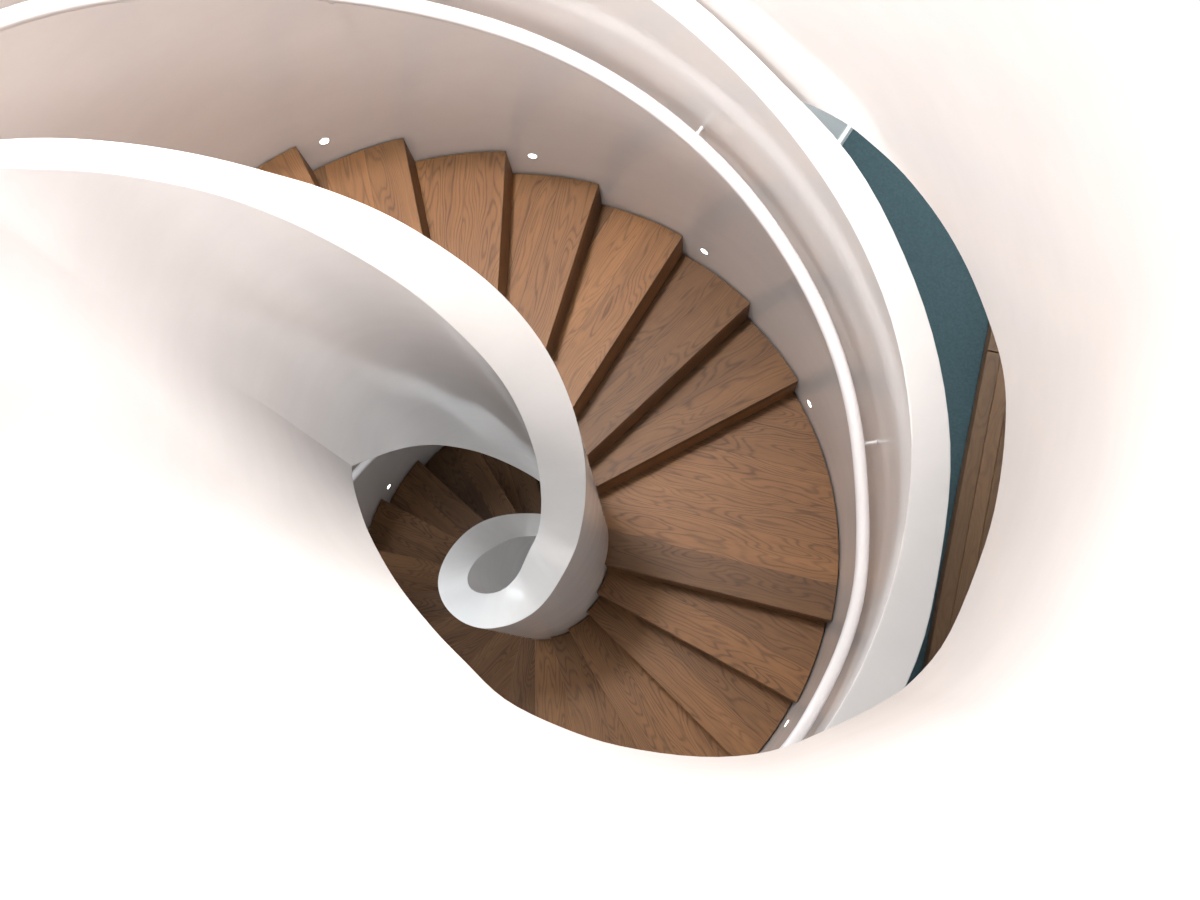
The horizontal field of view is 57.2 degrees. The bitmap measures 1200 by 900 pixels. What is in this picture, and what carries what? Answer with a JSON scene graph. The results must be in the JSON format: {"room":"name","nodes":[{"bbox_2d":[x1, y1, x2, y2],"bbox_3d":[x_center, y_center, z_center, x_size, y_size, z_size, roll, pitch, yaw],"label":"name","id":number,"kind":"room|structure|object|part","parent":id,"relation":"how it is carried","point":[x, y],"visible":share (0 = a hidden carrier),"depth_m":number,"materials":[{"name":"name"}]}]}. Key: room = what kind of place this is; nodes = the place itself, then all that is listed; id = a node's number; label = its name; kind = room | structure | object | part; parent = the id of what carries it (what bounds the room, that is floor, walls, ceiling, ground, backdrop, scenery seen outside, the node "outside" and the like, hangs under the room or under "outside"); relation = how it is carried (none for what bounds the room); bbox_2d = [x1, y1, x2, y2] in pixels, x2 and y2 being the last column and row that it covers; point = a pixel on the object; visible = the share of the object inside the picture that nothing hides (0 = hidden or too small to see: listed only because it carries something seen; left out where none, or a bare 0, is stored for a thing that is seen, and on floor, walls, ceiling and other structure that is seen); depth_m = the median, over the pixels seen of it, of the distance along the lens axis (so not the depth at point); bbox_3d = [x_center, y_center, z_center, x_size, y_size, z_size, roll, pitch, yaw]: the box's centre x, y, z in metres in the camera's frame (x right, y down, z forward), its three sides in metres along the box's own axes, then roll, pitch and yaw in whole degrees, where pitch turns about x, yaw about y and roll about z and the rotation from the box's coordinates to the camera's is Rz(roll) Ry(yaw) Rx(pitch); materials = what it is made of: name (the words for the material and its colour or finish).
{"room":"spiral staircase","nodes":[
{"label":"spiral staircase","id":0,"kind":"room"},
{"bbox_2d":[801,101,847,139],"bbox_3d":[1.633,-2.748,4.065,0.122,2.820,4.120,32,82,10],"label":"wall","id":1,"kind":"structure","parent":0,"point":[833,124],"depth_m":4.70,"materials":[{"name":"white paint"}]},
{"bbox_2d":[838,125,852,145],"bbox_3d":[1.785,-2.421,5.383,0.018,0.090,4.120,32,82,10],"label":"baseboard","id":2,"kind":"structure","parent":1,"relation":"attached to","point":[848,130],"depth_m":5.18,"materials":[{"name":"white paint"}]},
{"bbox_2d":[842,129,988,685],"bbox_3d":[-0.268,0.513,5.063,13.000,0.250,13.000,-1,78,4],"label":"carpet","id":3,"kind":"structure","parent":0,"point":[958,320],"depth_m":5.07,"materials":[{"name":"teal carpet"}]},
{"bbox_2d":[0,0,1199,899],"bbox_3d":[-0.211,0.221,4.236,2.991,7.324,2.988,-1,78,4],"label":"spiral staircase","id":4,"kind":"structure","parent":3,"relation":"on","point":[587,605],"depth_m":2.15,"materials":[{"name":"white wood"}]},
{"bbox_2d":[319,137,329,144],"bbox_3d":[-0.891,-0.999,3.554,0.039,0.039,0.006,-24,77,-1],"label":"step light","id":5,"kind":"object","parent":4,"relation":"attached to","point":[326,140],"visible":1,"depth_m":3.55,"materials":[{"name":"white plastic"}]},
{"bbox_2d":[0,0,876,748],"bbox_3d":[-0.343,0.311,4.078,2.500,5.517,2.483,-1,78,4],"label":"handrail","id":6,"kind":"object","parent":4,"relation":"attached to","point":[12,16],"visible":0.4,"depth_m":3.20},
{"bbox_3d":[-0.329,0.355,4.309,2.742,7.140,2.758,-1,78,4],"label":"balustrade","id":7,"kind":"part","parent":4,"relation":"part of","materials":[{"name":"paint"}]},
{"bbox_2d":[527,153,537,158],"bbox_3d":[-0.236,-1.031,3.853,0.039,0.039,0.006,5,78,5],"label":"step light","id":8,"kind":"object","parent":4,"relation":"attached to","point":[530,155],"visible":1,"depth_m":3.85,"materials":[{"name":"white plastic"}]},
{"bbox_2d":[922,323,1005,669],"bbox_3d":[1.751,0.338,4.768,0.433,0.080,3.500,13,79,7],"label":"wood floor","id":9,"kind":"structure","parent":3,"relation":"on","point":[980,473],"depth_m":4.77,"materials":[{"name":"brown wood"}]}
]}

